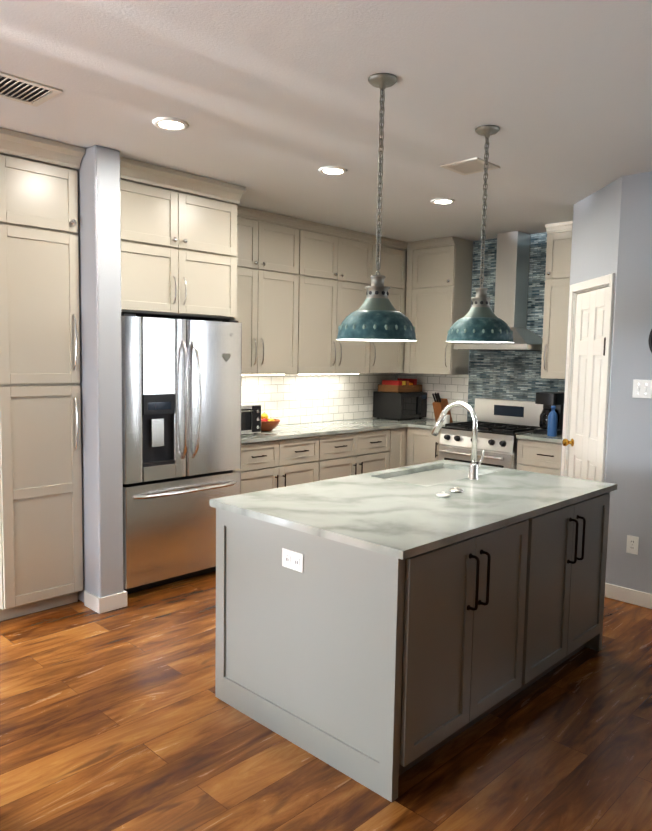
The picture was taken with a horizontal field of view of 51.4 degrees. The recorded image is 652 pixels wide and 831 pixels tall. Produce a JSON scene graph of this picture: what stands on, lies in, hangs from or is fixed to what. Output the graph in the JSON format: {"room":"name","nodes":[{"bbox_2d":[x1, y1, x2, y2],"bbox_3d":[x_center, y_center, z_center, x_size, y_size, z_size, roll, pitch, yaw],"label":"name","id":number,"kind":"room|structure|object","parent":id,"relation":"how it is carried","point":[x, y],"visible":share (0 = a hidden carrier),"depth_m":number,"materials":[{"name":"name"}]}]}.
{"room":"kitchen","nodes":[
{"label":"kitchen","id":0,"kind":"room"},
{"bbox_2d":[54,145,123,601],"bbox_3d":[-1.627,-0.214,4.352,0.980,2.734,0.160,6,7,44],"label":"wall","id":1,"kind":"structure","parent":0,"point":[99,224],"depth_m":4.01,"materials":[{"name":"grey paint"}]},
{"bbox_2d":[84,590,126,613],"bbox_3d":[-1.359,1.130,4.184,0.194,0.095,0.188,6,7,44],"label":"baseboard","id":2,"kind":"structure","parent":1,"relation":"attached to","point":[93,602],"depth_m":4.12,"materials":[{"name":"white wood"}]},
{"bbox_2d":[0,571,651,830],"bbox_3d":[1.479,1.410,2.456,8.700,0.060,10.600,6,7,44],"label":"floor","id":3,"kind":"structure","parent":0,"point":[123,719],"depth_m":2.71,"materials":[{"name":"brown wood"}]},
{"bbox_2d":[0,128,84,620],"bbox_3d":[-1.917,-0.198,4.121,0.863,2.731,0.564,6,7,44],"label":"pantry cabinet","id":4,"kind":"object","parent":3,"relation":"on","point":[41,552],"visible":0.98,"depth_m":3.90,"materials":[{"name":"beige paint"}]},
{"bbox_2d":[121,314,241,593],"bbox_3d":[-1.212,0.222,4.806,0.949,1.800,0.926,6,7,44],"label":"refrigerator","id":5,"kind":"object","parent":3,"relation":"on","point":[181,412],"visible":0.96,"depth_m":4.46,"materials":[{"name":"grey metal"}]},
{"bbox_2d":[237,437,328,493],"bbox_3d":[-0.619,0.612,5.732,0.608,0.884,1.098,6,7,44],"label":"base cabinet","id":6,"kind":"object","parent":3,"relation":"on","point":[278,456],"depth_m":5.54,"materials":[{"name":"beige paint"}]},
{"bbox_2d":[241,417,434,444],"bbox_3d":[0.019,0.113,6.319,0.633,0.030,2.876,6,7,44],"label":"countertop","id":7,"kind":"structure","parent":6,"relation":"on","point":[316,429],"depth_m":6.15,"materials":[{"name":"white stone"}]},
{"bbox_2d":[241,403,260,433],"bbox_3d":[-0.778,0.029,5.534,0.392,0.244,0.390,6,7,44],"label":"toaster oven","id":8,"kind":"object","parent":7,"relation":"on","point":[250,418],"visible":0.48,"depth_m":5.49,"materials":[{"name":"silver metal"}]},
{"bbox_2d":[261,412,279,430],"bbox_3d":[-0.525,0.050,5.834,0.264,0.160,0.264,6,7,44],"label":"fruit bowl","id":9,"kind":"object","parent":7,"relation":"on","point":[267,424],"visible":0.69,"depth_m":5.76,"materials":[{"name":"brown wood"}]},
{"bbox_2d":[373,391,426,419],"bbox_3d":[0.803,-0.110,7.213,0.407,0.284,0.450,6,7,44],"label":"microwave","id":10,"kind":"object","parent":7,"relation":"on","point":[399,406],"visible":1,"depth_m":7.07,"materials":[{"name":"black plastic"}]},
{"bbox_2d":[378,378,421,392],"bbox_3d":[0.790,-0.323,7.210,0.280,0.138,0.410,6,7,44],"label":"basket","id":11,"kind":"object","parent":10,"relation":"on","point":[400,385],"visible":1,"depth_m":7.10,"materials":[{"name":"wicker"}]},
{"bbox_2d":[325,429,396,479],"bbox_3d":[0.059,0.563,6.426,0.608,0.884,1.096,6,7,44],"label":"base cabinet","id":12,"kind":"object","parent":3,"relation":"on","point":[349,454],"depth_m":6.23,"materials":[{"name":"beige paint"}]},
{"bbox_2d":[397,429,408,467],"bbox_3d":[0.455,0.535,6.832,0.608,0.884,0.293,6,7,44],"label":"base cabinet","id":13,"kind":"object","parent":3,"relation":"on","point":[400,432],"depth_m":6.67,"materials":[{"name":"beige paint"}]},
{"bbox_2d":[215,488,616,801],"bbox_3d":[0.504,0.840,3.357,1.146,0.884,1.818,6,7,44],"label":"kitchen island","id":14,"kind":"object","parent":3,"relation":"on","point":[380,632],"depth_m":2.69,"materials":[{"name":"grey paint"}]},
{"bbox_2d":[210,460,616,559],"bbox_3d":[0.513,0.384,3.317,1.090,0.030,1.846,6,7,44],"label":"island countertop","id":15,"kind":"structure","parent":14,"relation":"on","point":[370,512],"depth_m":2.99,"materials":[{"name":"white stone"}]},
{"bbox_2d":[386,464,481,483],"bbox_3d":[0.617,0.449,3.831,0.409,0.208,0.724,6,7,44],"label":"sink","id":16,"kind":"object","parent":15,"relation":"in","point":[443,472],"depth_m":3.93,"materials":[{"name":"white ceramic"}]},
{"bbox_2d":[436,491,449,497],"bbox_3d":[0.551,0.369,3.190,0.068,0.023,0.067,6,7,44],"label":"stopper","id":17,"kind":"object","parent":15,"relation":"on","point":[443,494],"visible":1,"depth_m":3.17,"materials":[{"name":"white ceramic"}]},
{"bbox_2d":[449,487,462,492],"bbox_3d":[0.635,0.360,3.304,0.068,0.023,0.067,6,7,44],"label":"stopper","id":18,"kind":"object","parent":15,"relation":"on","point":[455,490],"visible":0.98,"depth_m":3.28,"materials":[{"name":"white ceramic"}]},
{"bbox_2d":[431,401,484,479],"bbox_3d":[0.721,0.126,3.734,0.311,0.419,0.102,6,7,44],"label":"faucet","id":19,"kind":"object","parent":15,"relation":"on","point":[474,467],"visible":1,"depth_m":3.63,"materials":[{"name":"silver metal"}]},
{"bbox_2d":[405,429,440,465],"bbox_3d":[1.152,0.549,6.819,0.438,0.882,0.608,6,7,44],"label":"base cabinet","id":20,"kind":"object","parent":3,"relation":"on","point":[421,446],"depth_m":6.61,"materials":[{"name":"beige paint"}]},
{"bbox_2d":[409,421,459,428],"bbox_3d":[1.166,0.095,6.756,0.398,0.030,0.633,6,7,44],"label":"countertop","id":21,"kind":"structure","parent":20,"relation":"on","point":[416,424],"depth_m":6.64,"materials":[{"name":"white stone"}]},
{"bbox_2d":[432,392,452,421],"bbox_3d":[1.168,-0.081,6.834,0.100,0.306,0.262,6,7,44],"label":"knife block","id":22,"kind":"object","parent":21,"relation":"on","point":[439,404],"visible":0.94,"depth_m":6.78,"materials":[{"name":"brown wood"}]},
{"bbox_2d":[443,415,449,424],"bbox_3d":[1.153,0.044,6.587,0.084,0.100,0.116,6,7,44],"label":"mug","id":23,"kind":"object","parent":21,"relation":"on","point":[447,420],"visible":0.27,"depth_m":6.56,"materials":[{"name":"white ceramic"}]},
{"bbox_2d":[438,398,542,469],"bbox_3d":[1.538,0.454,6.335,0.756,1.170,0.751,6,7,44],"label":"range","id":24,"kind":"object","parent":3,"relation":"on","point":[502,424],"visible":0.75,"depth_m":6.26,"materials":[{"name":"silver metal"}]},
{"bbox_2d":[516,432,561,475],"bbox_3d":[2.049,0.628,5.922,0.559,0.914,0.646,6,7,44],"label":"base cabinet","id":25,"kind":"object","parent":3,"relation":"on","point":[538,453],"visible":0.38,"depth_m":5.75,"materials":[{"name":"beige paint"}]},
{"bbox_2d":[534,392,563,434],"bbox_3d":[1.989,-0.022,6.022,0.200,0.360,0.306,6,7,44],"label":"coffee maker","id":26,"kind":"object","parent":25,"relation":"on","point":[547,400],"visible":0.65,"depth_m":5.97,"materials":[{"name":"black plastic"}]},
{"bbox_2d":[547,406,557,436],"bbox_3d":[1.940,0.047,5.799,0.079,0.260,0.080,6,7,44],"label":"water bottle","id":27,"kind":"object","parent":25,"relation":"on","point":[552,423],"visible":1,"depth_m":5.77,"materials":[{"name":"blue plastic"}]},
{"bbox_2d":[0,0,651,241],"bbox_3d":[1.529,-1.383,2.211,8.700,0.080,10.600,6,7,44],"label":"ceiling","id":28,"kind":"structure","parent":0,"point":[274,105],"depth_m":3.08,"materials":[{"name":"white paint"}]},
{"bbox_2d":[0,71,62,106],"bbox_3d":[-1.403,-1.460,3.024,0.280,0.011,0.340,6,7,44],"label":"ceiling vent","id":29,"kind":"object","parent":28,"relation":"in","point":[23,90],"visible":1,"depth_m":3.05,"materials":[{"name":"white metal"}]},
{"bbox_2d":[153,117,188,130],"bbox_3d":[-0.794,-1.488,3.463,0.180,0.011,0.180,6,7,44],"label":"recessed light","id":30,"kind":"object","parent":28,"relation":"in","point":[170,123],"visible":1,"depth_m":3.46,"materials":[{"name":"white plastic"}]},
{"bbox_2d":[319,166,346,174],"bbox_3d":[0.044,-1.544,4.279,0.180,0.011,0.180,6,7,44],"label":"recessed light","id":31,"kind":"object","parent":28,"relation":"in","point":[331,170],"visible":1,"depth_m":4.27,"materials":[{"name":"white plastic"}]},
{"bbox_2d":[336,73,416,340],"bbox_3d":[0.230,-0.875,2.913,0.354,1.098,0.354,6,7,44],"label":"pendant light","id":32,"kind":"object","parent":28,"relation":"hanging from","point":[376,316],"visible":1,"depth_m":2.87,"materials":[{"name":"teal metal"}]},
{"bbox_2d":[431,198,454,204],"bbox_3d":[0.875,-1.597,5.059,0.180,0.011,0.180,6,7,44],"label":"recessed light","id":33,"kind":"object","parent":28,"relation":"in","point":[441,201],"visible":1,"depth_m":5.04,"materials":[{"name":"white"}]},
{"bbox_2d":[440,157,499,174],"bbox_3d":[0.880,-1.517,4.136,0.260,0.011,0.260,6,7,44],"label":"ceiling vent","id":34,"kind":"object","parent":28,"relation":"in","point":[470,166],"visible":0.96,"depth_m":4.12,"materials":[{"name":"white metal"}]},
{"bbox_2d":[445,125,513,342],"bbox_3d":[0.816,-0.925,3.513,0.354,1.083,0.354,6,7,44],"label":"pendant light","id":35,"kind":"object","parent":28,"relation":"hanging from","point":[480,321],"visible":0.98,"depth_m":3.47,"materials":[{"name":"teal metal"}]},
{"bbox_2d":[426,241,473,421],"bbox_3d":[1.735,-0.360,6.712,2.500,2.734,0.120,6,7,44],"label":"wall","id":36,"kind":"structure","parent":0,"point":[470,308],"depth_m":6.83,"materials":[{"name":"grey paint"}]},
{"bbox_2d":[241,373,468,424],"bbox_3d":[0.118,-0.134,6.207,0.918,0.482,2.880,6,7,44],"label":"backsplash","id":37,"kind":"structure","parent":36,"relation":"attached to","point":[284,399],"depth_m":6.78,"materials":[{"name":"tile"}]},
{"bbox_2d":[400,236,472,374],"bbox_3d":[1.105,-1.090,6.898,0.600,1.332,0.396,6,7,44],"label":"upper cabinet","id":38,"kind":"object","parent":36,"relation":"attached to","point":[436,275],"depth_m":6.77,"materials":[{"name":"beige paint"}]},
{"bbox_2d":[467,232,564,421],"bbox_3d":[1.984,-0.783,6.348,1.459,1.817,0.010,6,7,44],"label":"mosaic","id":39,"kind":"object","parent":36,"relation":"attached to","point":[508,375],"visible":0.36,"depth_m":6.54,"materials":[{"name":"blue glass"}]},
{"bbox_2d":[454,231,541,350],"bbox_3d":[1.658,-1.150,6.290,0.756,1.085,0.488,6,7,44],"label":"range hood","id":40,"kind":"object","parent":39,"relation":"attached to","point":[512,276],"visible":0.85,"depth_m":6.27,"materials":[{"name":"silver metal"}]},
{"bbox_2d":[541,221,572,378],"bbox_3d":[2.192,-0.980,5.868,0.515,1.332,0.363,6,7,44],"label":"upper cabinet","id":41,"kind":"object","parent":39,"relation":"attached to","point":[556,294],"visible":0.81,"depth_m":5.87,"materials":[{"name":"beige paint"}]},
{"bbox_2d":[560,177,621,481],"bbox_3d":[1.912,-0.193,4.835,0.120,2.734,0.822,1,5,-1],"label":"wall","id":42,"kind":"structure","parent":0,"point":[595,233],"depth_m":4.67,"materials":[{"name":"grey paint"}]},
{"bbox_2d":[562,287,608,480],"bbox_3d":[1.866,0.140,4.846,0.474,2.042,0.454,6,7,44],"label":"pantry door","id":43,"kind":"structure","parent":42,"relation":"in","point":[584,442],"depth_m":4.81,"materials":[{"name":"white wood"}]},
{"bbox_2d":[561,273,614,481],"bbox_3d":[1.898,0.109,4.844,0.138,2.130,0.745,1,5,-1],"label":"door frame","id":44,"kind":"structure","parent":42,"relation":"in","point":[601,282],"depth_m":4.84,"materials":[{"name":"white wood"}]},
{"bbox_2d":[605,171,651,593],"bbox_3d":[3.819,0.036,2.608,5.360,2.734,0.120,6,7,44],"label":"wall","id":45,"kind":"structure","parent":0,"point":[629,463],"depth_m":4.33,"materials":[{"name":"grey paint"}]},
{"bbox_2d":[604,583,651,608],"bbox_3d":[3.750,1.354,2.673,5.356,0.095,0.014,6,7,44],"label":"baseboard","id":46,"kind":"structure","parent":45,"relation":"attached to","point":[630,596],"depth_m":4.39,"materials":[{"name":"white wood"}]},
{"bbox_2d":[626,535,638,554],"bbox_3d":[1.976,0.835,4.371,0.072,0.116,0.008,6,7,44],"label":"outlet","id":47,"kind":"object","parent":45,"relation":"attached to","point":[632,544],"visible":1,"depth_m":4.37,"materials":[{"name":"white plastic"}]},
{"bbox_2d":[632,379,651,398],"bbox_3d":[1.996,-0.168,4.278,0.116,0.116,0.013,6,7,44],"label":"switch plate","id":48,"kind":"object","parent":45,"relation":"attached to","point":[642,388],"visible":1,"depth_m":4.28,"materials":[{"name":"white plastic"}]},
{"bbox_2d":[648,329,651,352],"bbox_3d":[2.125,-0.461,4.117,0.320,0.320,0.034,6,7,44],"label":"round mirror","id":49,"kind":"object","parent":45,"relation":"attached to","point":[650,340],"visible":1,"depth_m":4.20,"materials":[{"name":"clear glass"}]},
{"bbox_3d":[-1.512,-0.291,5.255,0.120,2.734,10.200,6,7,44],"label":"wall","id":50,"kind":"structure","parent":0,"visible":0},
{"bbox_2d":[236,205,307,373],"bbox_3d":[-0.691,-1.016,5.689,0.323,1.332,1.098,6,7,44],"label":"upper cabinet","id":51,"kind":"object","parent":50,"relation":"attached to","point":[302,284],"depth_m":5.71,"materials":[{"name":"beige paint"}]},
{"bbox_2d":[242,374,283,375],"bbox_3d":[-0.663,-0.346,5.751,0.040,0.012,0.800,6,7,44],"label":"light strip","id":52,"kind":"object","parent":51,"relation":"attached to","point":[242,374],"depth_m":5.84,"materials":[{"name":"white plastic"}]},
{"bbox_2d":[304,221,379,373],"bbox_3d":[-0.014,-1.065,6.383,0.323,1.332,1.096,6,7,44],"label":"upper cabinet","id":53,"kind":"object","parent":50,"relation":"attached to","point":[341,261],"depth_m":6.26,"materials":[{"name":"beige paint"}]},
{"bbox_2d":[298,373,358,374],"bbox_3d":[0.035,-0.396,6.466,0.040,0.012,0.800,6,7,44],"label":"light strip","id":54,"kind":"object","parent":53,"relation":"attached to","point":[298,374],"depth_m":6.36,"materials":[{"name":"white plastic"}]},
{"bbox_2d":[376,237,403,372],"bbox_3d":[0.486,-1.101,6.895,0.323,1.332,0.588,6,7,44],"label":"upper cabinet","id":55,"kind":"object","parent":50,"relation":"attached to","point":[392,251],"depth_m":6.84,"materials":[{"name":"beige paint"}]}
]}

